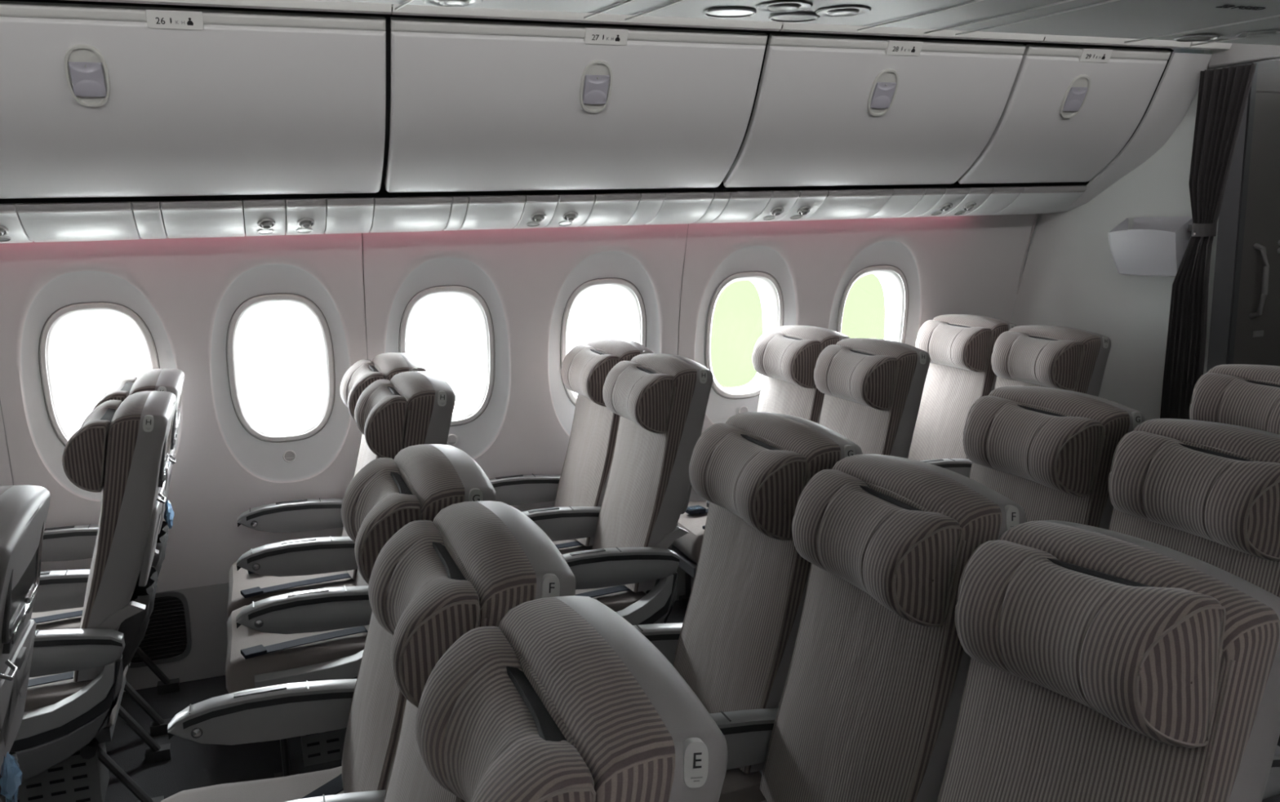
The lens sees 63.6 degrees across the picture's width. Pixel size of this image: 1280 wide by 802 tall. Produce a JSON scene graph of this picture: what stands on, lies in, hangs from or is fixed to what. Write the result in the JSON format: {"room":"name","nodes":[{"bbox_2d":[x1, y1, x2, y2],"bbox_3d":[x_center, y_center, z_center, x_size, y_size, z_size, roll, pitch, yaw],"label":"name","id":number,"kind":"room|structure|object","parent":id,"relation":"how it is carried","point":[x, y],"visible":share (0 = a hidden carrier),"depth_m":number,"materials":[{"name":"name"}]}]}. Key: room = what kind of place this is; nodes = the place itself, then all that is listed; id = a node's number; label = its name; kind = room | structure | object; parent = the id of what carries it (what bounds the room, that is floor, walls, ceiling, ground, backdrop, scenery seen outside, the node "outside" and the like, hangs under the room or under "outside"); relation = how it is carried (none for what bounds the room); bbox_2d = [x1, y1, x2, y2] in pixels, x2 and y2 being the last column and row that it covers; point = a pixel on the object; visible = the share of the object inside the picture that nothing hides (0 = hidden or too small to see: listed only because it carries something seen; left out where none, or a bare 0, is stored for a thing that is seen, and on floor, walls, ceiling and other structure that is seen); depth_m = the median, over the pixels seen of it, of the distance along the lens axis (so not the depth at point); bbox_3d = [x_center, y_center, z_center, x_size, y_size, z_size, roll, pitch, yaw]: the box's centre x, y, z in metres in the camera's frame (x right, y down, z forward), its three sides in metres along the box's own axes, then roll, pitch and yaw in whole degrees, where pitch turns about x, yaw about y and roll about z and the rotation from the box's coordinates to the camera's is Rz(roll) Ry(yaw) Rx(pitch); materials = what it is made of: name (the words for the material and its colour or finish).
{"room":"aircraft cabin","nodes":[
{"label":"aircraft cabin","id":0,"kind":"room"},
{"bbox_2d":[0,4,1279,692],"bbox_3d":[1.034,0.032,1.836,9.200,2.760,5.600,-5,11,-20],"label":"wall","id":1,"kind":"structure","parent":0,"point":[886,285],"depth_m":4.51,"materials":[{"name":"white plastic"}]},
{"bbox_2d":[0,204,32,243],"bbox_3d":[-2.004,-0.521,3.063,0.309,0.115,0.229,-5,11,-20],"label":"panel","id":2,"kind":"object","parent":1,"relation":"attached to","point":[11,231],"visible":0.99,"depth_m":3.07,"materials":[{"name":"grey plastic"}]},
{"bbox_2d":[15,202,141,242],"bbox_3d":[-1.716,-0.548,3.170,0.304,0.115,0.229,-5,11,-20],"label":"filler panel","id":3,"kind":"object","parent":1,"relation":"attached to","point":[82,222],"visible":0.99,"depth_m":3.12,"materials":[{"name":"grey plastic"}]},
{"bbox_2d":[38,302,159,446],"bbox_3d":[-1.857,-0.031,3.577,0.371,0.634,0.128,-5,11,-20],"label":"window","id":4,"kind":"structure","parent":1,"relation":"in","point":[53,317],"depth_m":3.50,"materials":[{"name":"white"}]},
{"bbox_2d":[131,202,167,239],"bbox_3d":[-1.536,-0.565,3.238,0.077,0.115,0.228,-5,11,-20],"label":"filler panel","id":5,"kind":"object","parent":1,"relation":"attached to","point":[148,215],"visible":0.98,"depth_m":3.18,"materials":[{"name":"grey plastic"}]},
{"bbox_2d":[128,591,191,668],"bbox_3d":[-1.751,0.821,3.708,0.250,0.250,0.056,-5,11,-20],"label":"air vent","id":6,"kind":"object","parent":1,"relation":"in","point":[167,638],"visible":0.53,"depth_m":3.73,"materials":[{"name":"grey plastic"}]},
{"bbox_2d":[160,200,244,238],"bbox_3d":[-1.389,-0.578,3.292,0.234,0.115,0.229,-5,11,-20],"label":"filler panel","id":7,"kind":"object","parent":1,"relation":"attached to","point":[223,219],"visible":1,"depth_m":3.24,"materials":[{"name":"grey plastic"}]},
{"bbox_2d":[243,200,285,236],"bbox_3d":[-1.220,-0.594,3.355,0.125,0.115,0.228,-5,11,-20],"label":"panel","id":8,"kind":"object","parent":1,"relation":"attached to","point":[266,217],"visible":1,"depth_m":3.30,"materials":[{"name":"grey plastic"}]},
{"bbox_2d":[226,293,335,462],"bbox_3d":[-1.309,-0.081,3.781,0.371,0.634,0.128,-5,11,-20],"label":"window","id":9,"kind":"structure","parent":1,"relation":"in","point":[289,456],"depth_m":3.76,"materials":[{"name":"white"}]},
{"bbox_2d":[285,199,326,235],"bbox_3d":[-1.102,-0.605,3.399,0.123,0.115,0.228,-5,11,-20],"label":"panel","id":10,"kind":"object","parent":1,"relation":"attached to","point":[304,217],"visible":1,"depth_m":3.34,"materials":[{"name":"grey plastic"}]},
{"bbox_2d":[324,198,373,234],"bbox_3d":[-0.974,-0.616,3.447,0.148,0.115,0.228,-5,11,-20],"label":"filler panel","id":11,"kind":"object","parent":1,"relation":"attached to","point":[343,215],"visible":1,"depth_m":3.39,"materials":[{"name":"grey plastic"}]},
{"bbox_2d":[368,196,452,232],"bbox_3d":[-0.784,-0.633,3.516,0.253,0.115,0.229,-5,11,-20],"label":"filler panel","id":12,"kind":"object","parent":1,"relation":"attached to","point":[413,214],"visible":0.98,"depth_m":3.46,"materials":[{"name":"grey plastic"}]},
{"bbox_2d":[398,284,495,446],"bbox_3d":[-0.743,-0.133,3.991,0.371,0.634,0.128,-5,11,-20],"label":"window","id":13,"kind":"structure","parent":1,"relation":"in","point":[440,288],"depth_m":3.98,"materials":[{"name":"white"}]},
{"bbox_2d":[443,196,468,231],"bbox_3d":[-0.640,-0.647,3.571,0.053,0.115,0.228,-5,11,-20],"label":"filler panel","id":14,"kind":"object","parent":1,"relation":"attached to","point":[459,207],"visible":0.99,"depth_m":3.51,"materials":[{"name":"grey plastic"}]},
{"bbox_2d":[458,195,525,230],"bbox_3d":[-0.521,-0.658,3.615,0.197,0.115,0.228,-5,11,-20],"label":"filler panel","id":15,"kind":"object","parent":1,"relation":"attached to","point":[503,212],"visible":0.97,"depth_m":3.56,"materials":[{"name":"grey plastic"}]},
{"bbox_2d":[512,195,558,228],"bbox_3d":[-0.373,-0.672,3.669,0.115,0.115,0.228,-5,11,-20],"label":"panel","id":16,"kind":"object","parent":1,"relation":"attached to","point":[539,211],"visible":1,"depth_m":3.61,"materials":[{"name":"grey plastic"}]},
{"bbox_2d":[543,194,595,227],"bbox_3d":[-0.256,-0.682,3.713,0.133,0.115,0.228,-5,11,-20],"label":"panel","id":17,"kind":"object","parent":1,"relation":"attached to","point":[571,211],"visible":0.99,"depth_m":3.66,"materials":[{"name":"grey plastic"}]},
{"bbox_2d":[560,277,646,406],"bbox_3d":[-0.148,-0.188,4.212,0.371,0.634,0.128,-5,11,-20],"label":"window","id":18,"kind":"structure","parent":1,"relation":"in","point":[607,280],"depth_m":4.13,"materials":[{"name":"white plastic"}]},
{"bbox_2d":[578,193,640,226],"bbox_3d":[-0.114,-0.695,3.766,0.167,0.115,0.228,-5,11,-20],"label":"filler panel","id":19,"kind":"object","parent":1,"relation":"attached to","point":[608,210],"visible":0.95,"depth_m":3.71,"materials":[{"name":"grey plastic"}]},
{"bbox_2d":[622,193,665,226],"bbox_3d":[0.009,-0.707,3.812,0.092,0.115,0.228,-5,11,-20],"label":"filler panel","id":20,"kind":"object","parent":1,"relation":"attached to","point":[649,204],"visible":0.97,"depth_m":3.75,"materials":[{"name":"grey plastic"}]},
{"bbox_2d":[68,0,1231,50],"bbox_3d":[-0.720,-1.121,2.843,6.420,0.104,0.070,-5,11,-20],"label":"trim","id":21,"kind":"structure","parent":1,"relation":"attached to","point":[295,5],"depth_m":3.10,"materials":[{"name":"white plastic"}]},
{"bbox_2d":[644,192,714,225],"bbox_3d":[0.144,-0.719,3.861,0.192,0.115,0.228,-5,11,-20],"label":"filler panel","id":22,"kind":"object","parent":1,"relation":"attached to","point":[675,208],"visible":0.99,"depth_m":3.81,"materials":[{"name":"grey plastic"}]},
{"bbox_2d":[691,192,730,223],"bbox_3d":[0.266,-0.730,3.907,0.066,0.115,0.228,-5,11,-20],"label":"filler panel","id":23,"kind":"object","parent":1,"relation":"attached to","point":[720,200],"visible":0.95,"depth_m":3.85,"materials":[{"name":"grey plastic"}]},
{"bbox_2d":[707,191,772,223],"bbox_3d":[0.378,-0.741,3.948,0.170,0.115,0.228,-5,11,-20],"label":"filler panel","id":24,"kind":"object","parent":1,"relation":"attached to","point":[741,206],"visible":0.97,"depth_m":3.89,"materials":[{"name":"grey plastic"}]},
{"bbox_2d":[704,271,784,413],"bbox_3d":[0.446,-0.243,4.433,0.371,0.634,0.128,-5,11,-20],"label":"window","id":25,"kind":"structure","parent":1,"relation":"in","point":[743,409],"depth_m":4.38,"materials":[{"name":"white plastic"}]},
{"bbox_2d":[746,191,799,222],"bbox_3d":[0.513,-0.753,3.999,0.116,0.115,0.228,-5,11,-20],"label":"panel","id":26,"kind":"object","parent":1,"relation":"attached to","point":[780,203],"visible":1,"depth_m":3.94,"materials":[{"name":"grey plastic"}]},
{"bbox_2d":[773,190,828,221],"bbox_3d":[0.626,-0.763,4.040,0.121,0.115,0.228,-5,11,-20],"label":"panel","id":27,"kind":"object","parent":1,"relation":"attached to","point":[807,203],"visible":0.99,"depth_m":3.98,"materials":[{"name":"grey plastic"}]},
{"bbox_2d":[801,189,893,220],"bbox_3d":[0.821,-0.781,4.112,0.292,0.115,0.229,-5,11,-20],"label":"filler panel","id":28,"kind":"object","parent":1,"relation":"attached to","point":[837,204],"visible":0.97,"depth_m":4.06,"materials":[{"name":"grey plastic"}]},
{"bbox_2d":[835,265,909,343],"bbox_3d":[1.042,-0.297,4.654,0.371,0.634,0.128,-5,11,-20],"label":"window","id":29,"kind":"structure","parent":1,"relation":"in","point":[894,268],"depth_m":4.57,"materials":[{"name":"white plastic"}]},
{"bbox_2d":[863,188,926,218],"bbox_3d":[1.030,-0.800,4.190,0.151,0.115,0.228,-5,11,-20],"label":"filler panel","id":30,"kind":"object","parent":1,"relation":"attached to","point":[901,202],"visible":0.97,"depth_m":4.13,"materials":[{"name":"grey plastic"}]},
{"bbox_2d":[894,188,946,217],"bbox_3d":[1.145,-0.811,4.233,0.093,0.115,0.228,-5,11,-20],"label":"filler panel","id":31,"kind":"object","parent":1,"relation":"attached to","point":[931,197],"visible":0.98,"depth_m":4.18,"materials":[{"name":"grey plastic"}]},
{"bbox_2d":[915,188,969,217],"bbox_3d":[1.244,-0.820,4.270,0.115,0.115,0.228,-5,11,-20],"label":"panel","id":32,"kind":"object","parent":1,"relation":"attached to","point":[952,197],"visible":0.99,"depth_m":4.21,"materials":[{"name":"grey plastic"}]},
{"bbox_2d":[937,187,993,217],"bbox_3d":[1.354,-0.830,4.311,0.116,0.115,0.228,-5,11,-20],"label":"panel","id":33,"kind":"object","parent":1,"relation":"attached to","point":[975,197],"visible":1,"depth_m":4.25,"materials":[{"name":"grey plastic"}]},
{"bbox_2d":[959,186,1023,216],"bbox_3d":[1.480,-0.842,4.357,0.149,0.115,0.228,-5,11,-20],"label":"filler panel","id":34,"kind":"object","parent":1,"relation":"attached to","point":[1000,198],"visible":0.96,"depth_m":4.30,"materials":[{"name":"grey plastic"}]},
{"bbox_2d":[987,186,1087,215],"bbox_3d":[1.707,-0.862,4.441,0.333,0.115,0.229,-5,11,-20],"label":"filler panel","id":35,"kind":"object","parent":1,"relation":"attached to","point":[1032,200],"visible":0.96,"depth_m":4.39,"materials":[{"name":"grey plastic"}]},
{"bbox_2d":[104,600,1279,801],"bbox_3d":[1.064,1.319,2.075,9.200,0.100,5.560,-5,11,-20],"label":"floor","id":36,"kind":"structure","parent":0,"point":[192,765],"depth_m":3.22,"materials":[{"name":"grey carpet"}]},
{"bbox_2d":[0,485,50,801],"bbox_3d":[-1.394,0.777,1.826,0.701,1.166,0.554,-5,11,-20],"label":"seat","id":37,"kind":"object","parent":36,"relation":"on","point":[24,509],"visible":0.96,"depth_m":1.84,"materials":[{"name":"fabric"}]},
{"bbox_2d":[0,751,22,801],"bbox_3d":[-1.102,0.665,1.808,0.030,0.099,0.085,-5,11,-20],"label":"bag","id":38,"kind":"object","parent":37,"relation":"in","point":[11,780],"visible":1,"depth_m":1.79,"materials":[{"name":"blue fabric"}]},
{"bbox_2d":[9,391,176,801],"bbox_3d":[-1.624,0.586,2.881,0.701,1.166,0.532,-5,11,-20],"label":"seat","id":39,"kind":"object","parent":36,"relation":"on","point":[77,680],"visible":1,"depth_m":2.72,"materials":[{"name":"fabric"}]},
{"bbox_2d":[23,665,128,743],"bbox_3d":[-1.727,0.825,2.901,0.480,0.184,0.440,-5,11,-20],"label":"seat cushion","id":40,"kind":"object","parent":39,"relation":"on","point":[43,691],"depth_m":2.77,"materials":[{"name":"grey fabric"}]},
{"bbox_2d":[73,391,152,682],"bbox_3d":[-1.483,0.349,2.911,0.252,0.717,0.440,-5,11,-20],"label":"cushion","id":41,"kind":"object","parent":39,"relation":"on","point":[113,446],"depth_m":2.72,"materials":[{"name":"fabric"}]},
{"bbox_2d":[31,368,184,737],"bbox_3d":[-1.808,0.502,3.356,0.701,1.166,0.554,-5,11,-20],"label":"seat","id":42,"kind":"object","parent":36,"relation":"on","point":[59,604],"visible":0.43,"depth_m":3.31,"materials":[{"name":"fabric"}]},
{"bbox_2d":[31,607,130,668],"bbox_3d":[-1.906,0.743,3.361,0.480,0.184,0.440,-5,11,-20],"label":"armrest","id":43,"kind":"object","parent":42,"relation":"on","point":[68,619],"depth_m":3.21,"materials":[{"name":"grey plastic"}]},
{"bbox_2d":[128,368,162,395],"bbox_3d":[-1.661,0.267,3.371,0.252,0.717,0.440,-5,11,-20],"label":"cushion","id":44,"kind":"object","parent":42,"relation":"on","point":[151,380],"depth_m":3.22,"materials":[{"name":"fabric"}]},
{"bbox_2d":[226,352,426,619],"bbox_3d":[-1.091,0.436,3.622,0.701,1.166,0.554,-5,11,-20],"label":"seat","id":45,"kind":"object","parent":36,"relation":"on","point":[281,568],"visible":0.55,"depth_m":3.47,"materials":[{"name":"fabric"}]},
{"bbox_2d":[226,561,355,619],"bbox_3d":[-1.188,0.677,3.627,0.480,0.184,0.440,-5,11,-20],"label":"seat cushion","id":46,"kind":"object","parent":45,"relation":"on","point":[242,582],"depth_m":3.48,"materials":[{"name":"grey fabric"}]},
{"bbox_2d":[342,352,408,579],"bbox_3d":[-0.944,0.201,3.638,0.252,0.717,0.440,-5,11,-20],"label":"cushion","id":47,"kind":"object","parent":45,"relation":"on","point":[363,373],"depth_m":3.54,"materials":[{"name":"fabric"}]},
{"bbox_2d":[160,444,496,801],"bbox_3d":[-0.647,0.708,2.103,0.701,1.166,0.554,-5,11,-20],"label":"seat","id":48,"kind":"object","parent":36,"relation":"on","point":[387,495],"visible":0.66,"depth_m":2.13,"materials":[{"name":"fabric"}]},
{"bbox_2d":[160,766,343,801],"bbox_3d":[-0.745,0.950,2.108,0.480,0.184,0.440,-5,11,-20],"label":"seat cushion","id":49,"kind":"object","parent":48,"relation":"on","point":[327,782],"depth_m":2.23,"materials":[{"name":"grey fabric"}]},
{"bbox_2d":[233,684,286,697],"bbox_3d":[-0.843,0.644,2.290,0.110,0.003,0.016,-5,11,-20],"label":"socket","id":50,"kind":"object","parent":48,"relation":"attached to","point":[261,692],"depth_m":2.29,"materials":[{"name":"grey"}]},
{"bbox_2d":[341,444,464,794],"bbox_3d":[-0.500,0.474,2.118,0.252,0.717,0.440,-5,11,-20],"label":"cushion","id":51,"kind":"object","parent":48,"relation":"on","point":[387,495],"depth_m":2.02,"materials":[{"name":"fabric"}]},
{"bbox_2d":[225,371,455,778],"bbox_3d":[-0.906,0.520,3.147,0.701,1.166,0.532,-5,11,-20],"label":"seat","id":52,"kind":"object","parent":36,"relation":"on","point":[315,635],"visible":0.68,"depth_m":2.94,"materials":[{"name":"fabric"}]},
{"bbox_2d":[225,605,367,693],"bbox_3d":[-1.010,0.759,3.167,0.480,0.184,0.440,-5,11,-20],"label":"seat cushion","id":53,"kind":"object","parent":52,"relation":"on","point":[284,652],"depth_m":2.97,"materials":[{"name":"grey fabric"}]},
{"bbox_2d":[355,371,435,631],"bbox_3d":[-0.765,0.283,3.178,0.252,0.717,0.440,-5,11,-20],"label":"cushion","id":54,"kind":"object","parent":52,"relation":"on","point":[396,415],"depth_m":2.95,"materials":[{"name":"fabric"}]},
{"bbox_2d":[368,501,575,801],"bbox_3d":[-0.464,0.792,1.631,0.701,1.166,0.527,-5,11,-20],"label":"seat","id":55,"kind":"object","parent":36,"relation":"on","point":[432,584],"visible":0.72,"depth_m":1.53,"materials":[{"name":"fabric"}]},
{"bbox_2d":[488,337,653,555],"bbox_3d":[-0.323,0.365,3.907,0.701,1.166,0.554,-5,11,-20],"label":"seat","id":56,"kind":"object","parent":36,"relation":"on","point":[578,493],"visible":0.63,"depth_m":3.81,"materials":[{"name":"fabric"}]},
{"bbox_2d":[552,539,592,555],"bbox_3d":[-0.420,0.607,3.912,0.480,0.184,0.440,-5,11,-20],"label":"seat cushion","id":57,"kind":"object","parent":56,"relation":"on","point":[565,547],"depth_m":3.80,"materials":[{"name":"grey fabric"}]},
{"bbox_2d":[554,337,639,546],"bbox_3d":[-0.176,0.131,3.923,0.252,0.717,0.440,-5,11,-20],"label":"cushion","id":58,"kind":"object","parent":56,"relation":"on","point":[583,480],"depth_m":3.82,"materials":[{"name":"fabric"}]},
{"bbox_2d":[415,595,728,801],"bbox_3d":[-0.286,0.873,1.171,0.701,1.166,0.527,-5,11,-20],"label":"seat","id":59,"kind":"object","parent":36,"relation":"on","point":[565,700],"visible":1,"depth_m":1.09,"materials":[{"name":"fabric"}]},
{"bbox_2d":[497,597,675,801],"bbox_3d":[-0.144,0.636,1.198,0.252,0.717,0.440,-5,11,-20],"label":"headrest cover","id":60,"kind":"object","parent":59,"relation":"on","point":[580,719],"depth_m":1.05,"materials":[{"name":"fabric"}]},
{"bbox_2d":[562,353,713,625],"bbox_3d":[-0.139,0.449,3.433,0.701,1.166,0.532,-5,11,-20],"label":"seat","id":61,"kind":"object","parent":36,"relation":"on","point":[660,401],"visible":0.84,"depth_m":3.27,"materials":[{"name":"fabric"}]},
{"bbox_2d":[574,585,646,612],"bbox_3d":[-0.242,0.688,3.452,0.480,0.184,0.440,-5,11,-20],"label":"seat cushion","id":62,"kind":"object","parent":61,"relation":"on","point":[618,598],"depth_m":3.31,"materials":[{"name":"grey fabric"}]},
{"bbox_2d":[591,353,697,592],"bbox_3d":[0.002,0.212,3.463,0.252,0.717,0.440,-5,11,-20],"label":"cushion","id":63,"kind":"object","parent":61,"relation":"on","point":[648,489],"depth_m":3.30,"materials":[{"name":"fabric"}]},
{"bbox_2d":[632,412,862,801],"bbox_3d":[0.100,0.640,2.381,0.701,1.166,0.554,-5,11,-20],"label":"seat","id":64,"kind":"object","parent":36,"relation":"on","point":[734,645],"visible":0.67,"depth_m":2.27,"materials":[{"name":"fabric"}]},
{"bbox_2d":[718,768,765,801],"bbox_3d":[0.002,0.881,2.385,0.480,0.184,0.440,-5,11,-20],"label":"seat cushion","id":65,"kind":"object","parent":64,"relation":"on","point":[740,785],"depth_m":2.23,"materials":[{"name":"grey fabric"}]},
{"bbox_2d":[672,412,840,773],"bbox_3d":[0.247,0.405,2.396,0.252,0.717,0.440,-5,11,-20],"label":"cushion","id":66,"kind":"object","parent":64,"relation":"on","point":[734,646],"depth_m":2.29,"materials":[{"name":"fabric"}]},
{"bbox_2d":[671,325,849,607],"bbox_3d":[0.448,0.294,4.193,0.701,1.166,0.554,-5,11,-20],"label":"seat","id":67,"kind":"object","parent":36,"relation":"on","point":[786,357],"visible":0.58,"depth_m":4.08,"materials":[{"name":"fabric"}]},
{"bbox_2d":[671,501,708,578],"bbox_3d":[0.350,0.536,4.198,0.480,0.184,0.440,-5,11,-20],"label":"seat cushion","id":68,"kind":"object","parent":67,"relation":"on","point":[688,547],"depth_m":4.02,"materials":[{"name":"grey fabric"}]},
{"bbox_2d":[756,325,839,423],"bbox_3d":[0.595,0.060,4.209,0.252,0.717,0.440,-5,11,-20],"label":"cushion","id":69,"kind":"object","parent":67,"relation":"on","point":[787,356],"depth_m":4.09,"materials":[{"name":"fabric"}]},
{"bbox_2d":[813,337,930,458],"bbox_3d":[0.632,0.379,3.719,0.701,1.166,0.532,-5,11,-20],"label":"seat","id":70,"kind":"object","parent":36,"relation":"on","point":[873,388],"visible":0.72,"depth_m":3.57,"materials":[{"name":"fabric"}]},
{"bbox_2d":[760,454,1026,801],"bbox_3d":[0.283,0.723,1.908,0.701,1.166,0.527,-5,11,-20],"label":"seat","id":71,"kind":"object","parent":36,"relation":"on","point":[869,706],"visible":0.9,"depth_m":1.83,"materials":[{"name":"fabric"}]},
{"bbox_2d":[907,314,1017,478],"bbox_3d":[1.200,0.226,4.473,0.701,1.166,0.554,-5,11,-20],"label":"seat","id":72,"kind":"object","parent":36,"relation":"on","point":[959,347],"visible":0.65,"depth_m":4.39,"materials":[{"name":"fabric"}]},
{"bbox_2d":[991,324,1111,396],"bbox_3d":[1.384,0.310,3.998,0.701,1.166,0.532,-5,11,-20],"label":"seat","id":73,"kind":"object","parent":36,"relation":"on","point":[1054,357],"visible":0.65,"depth_m":3.85,"materials":[{"name":"fabric"}]},
{"bbox_2d":[962,386,1145,529],"bbox_3d":[0.841,0.572,2.655,0.701,1.166,0.554,-5,11,-20],"label":"seat","id":74,"kind":"object","parent":36,"relation":"on","point":[1050,451],"visible":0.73,"depth_m":2.53,"materials":[{"name":"fabric"}]},
{"bbox_2d":[937,520,1279,801],"bbox_3d":[0.461,0.800,1.447,0.701,1.176,0.527,-5,11,-20],"label":"seat","id":75,"kind":"object","parent":36,"relation":"on","point":[1106,665],"visible":1,"depth_m":1.36,"materials":[{"name":"fabric"}]},
{"bbox_2d":[1107,418,1279,799],"bbox_3d":[1.024,0.655,2.183,0.701,1.166,0.527,-5,11,-20],"label":"seat","id":76,"kind":"object","parent":36,"relation":"on","point":[1206,491],"visible":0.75,"depth_m":2.11,"materials":[{"name":"fabric"}]},
{"bbox_2d":[1108,418,1279,597],"bbox_3d":[1.166,0.418,2.211,0.252,0.717,0.440,-5,11,-20],"label":"cushion","id":77,"kind":"object","parent":76,"relation":"on","point":[1208,492],"depth_m":2.12,"materials":[{"name":"fabric"}]},
{"bbox_2d":[1189,364,1279,435],"bbox_3d":[1.593,0.502,2.935,0.701,1.166,0.554,-5,11,-20],"label":"seat","id":78,"kind":"object","parent":36,"relation":"on","point":[1248,396],"visible":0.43,"depth_m":2.92,"materials":[{"name":"fabric"}]},
{"bbox_2d":[1207,364,1279,385],"bbox_3d":[1.740,0.268,2.950,0.252,0.717,0.440,-5,11,-20],"label":"cushion","id":79,"kind":"object","parent":78,"relation":"on","point":[1221,375],"depth_m":2.97,"materials":[{"name":"fabric"}]},
{"bbox_2d":[1010,41,1250,421],"bbox_3d":[2.066,-0.388,4.570,0.115,2.300,0.998,-9,13,-37],"label":"wall","id":80,"kind":"structure","parent":0,"point":[1071,278],"depth_m":4.42,"materials":[{"name":"white plastic"}]},
{"bbox_2d":[1053,49,1212,213],"bbox_3d":[1.986,-1.164,4.424,0.222,0.698,0.898,-5,11,-20],"label":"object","id":81,"kind":"structure","parent":80,"relation":"attached to","point":[1178,86],"depth_m":4.11,"materials":[{"name":"white plastic"}]},
{"bbox_2d":[1108,217,1192,276],"bbox_3d":[2.107,-0.640,4.275,0.106,0.240,0.307,-10,13,-38],"label":"pocket","id":82,"kind":"object","parent":80,"relation":"attached to","point":[1154,246],"visible":0.96,"depth_m":4.25,"materials":[{"name":"grey plastic"}]},
{"bbox_2d":[1208,43,1279,67],"bbox_3d":[2.726,-1.120,2.761,0.050,0.085,2.750,-5,11,-20],"label":"rail","id":83,"kind":"object","parent":80,"relation":"attached to","point":[1237,54],"visible":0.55,"depth_m":3.88,"materials":[{"name":"grey plastic"}]},
{"bbox_2d":[1160,63,1257,419],"bbox_3d":[2.241,-0.256,4.138,0.101,2.071,0.293,-5,11,-20],"label":"curtain","id":84,"kind":"object","parent":83,"relation":"hanging from","point":[1223,93],"visible":0.8,"depth_m":4.08,"materials":[{"name":"grey fabric"}]},
{"bbox_2d":[1256,60,1279,91],"bbox_3d":[3.146,-0.552,5.317,2.340,2.300,0.060,-5,11,-20],"label":"wall","id":85,"kind":"structure","parent":0,"point":[1268,71],"depth_m":5.08,"materials":[{"name":"grey plastic"}]},
{"bbox_2d":[1226,61,1258,364],"bbox_3d":[3.278,-0.552,5.303,0.692,2.300,0.060,-5,11,-20],"label":"trim","id":86,"kind":"structure","parent":85,"relation":"attached to","point":[1251,97],"depth_m":5.09,"materials":[{"name":"grey"}]},
{"bbox_2d":[1233,91,1279,366],"bbox_3d":[3.289,-0.499,5.291,0.620,2.100,0.109,-5,11,-20],"label":"door","id":87,"kind":"structure","parent":85,"relation":"in","point":[1257,338],"depth_m":5.20,"materials":[{"name":"grey plastic"}]},
{"bbox_3d":[1.009,-1.084,1.628,8.800,0.250,3.490,-5,11,-20],"label":"ceiling","id":88,"kind":"structure","parent":0,"visible":0},
{"bbox_2d":[318,0,1279,45],"bbox_3d":[-0.130,-0.734,1.249,6.350,0.308,1.170,-5,11,-20],"label":"ceiling panel","id":89,"kind":"object","parent":88,"relation":"attached to","point":[1257,22],"visible":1,"depth_m":1.93,"materials":[{"name":"grey plastic"}]},
{"bbox_2d":[702,8,756,17],"bbox_3d":[0.163,-0.703,1.868,0.100,0.003,0.080,-5,11,-20],"label":"light","id":90,"kind":"object","parent":89,"relation":"attached to","point":[712,12],"depth_m":1.87,"materials":[{"name":"white plastic"}]},
{"bbox_2d":[768,13,819,22],"bbox_3d":[0.288,-0.717,1.930,0.100,0.003,0.080,-5,11,-20],"label":"light","id":91,"kind":"object","parent":89,"relation":"attached to","point":[777,17],"depth_m":1.93,"materials":[{"name":"white plastic"}]},
{"bbox_3d":[-3.122,0.423,0.294,0.100,2.600,5.600,-5,11,-20],"label":"wall","id":92,"kind":"structure","parent":0,"visible":0},
{"bbox_2d":[0,0,386,199],"bbox_3d":[-1.338,-0.839,2.927,1.190,0.497,0.417,-5,11,-20],"label":"bin","id":93,"kind":"object","parent":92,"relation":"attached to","point":[96,100],"visible":0.98,"depth_m":2.88,"materials":[{"name":"white plastic"}]},
{"bbox_2d":[384,17,767,192],"bbox_3d":[-0.210,-0.942,3.346,1.194,0.497,0.417,-5,11,-20],"label":"bin","id":94,"kind":"object","parent":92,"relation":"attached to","point":[476,106],"visible":0.99,"depth_m":3.26,"materials":[{"name":"white plastic"}]},
{"bbox_2d":[0,0,1173,203],"bbox_3d":[-0.909,-0.877,3.096,6.200,0.517,0.430,-5,11,-20],"label":"trim","id":95,"kind":"structure","parent":92,"relation":"attached to","point":[382,193],"depth_m":3.33,"materials":[{"name":"black plastic"}]},
{"bbox_2d":[722,33,1026,187],"bbox_3d":[0.839,-1.038,3.736,1.021,0.497,0.417,-5,11,-20],"label":"bin","id":96,"kind":"object","parent":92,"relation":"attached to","point":[828,110],"visible":0.99,"depth_m":3.65,"materials":[{"name":"white plastic"}]},
{"bbox_2d":[957,44,1170,183],"bbox_3d":[1.643,-1.112,4.034,0.669,0.497,0.417,-5,11,-20],"label":"bin","id":97,"kind":"object","parent":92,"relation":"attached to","point":[1068,111],"visible":1,"depth_m":3.95,"materials":[{"name":"white plastic"}]},
{"label":"outside","id":98,"kind":"structure","parent":0,"visible":0},
{"bbox_2d":[56,287,628,431],"bbox_3d":[-21.254,-3.634,56.339,400.000,0.200,400.000,-5,11,-20],"label":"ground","id":99,"kind":"structure","parent":98,"point":[280,355],"depth_m":48.65,"materials":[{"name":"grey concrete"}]},
{"bbox_2d":[711,274,884,388],"bbox_3d":[22.906,-14.070,106.392,100.000,0.001,136.000,-5,11,-20],"label":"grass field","id":100,"kind":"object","parent":99,"relation":"on","point":[737,318],"visible":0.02,"depth_m":54.83,"materials":[{"name":"green plant"}]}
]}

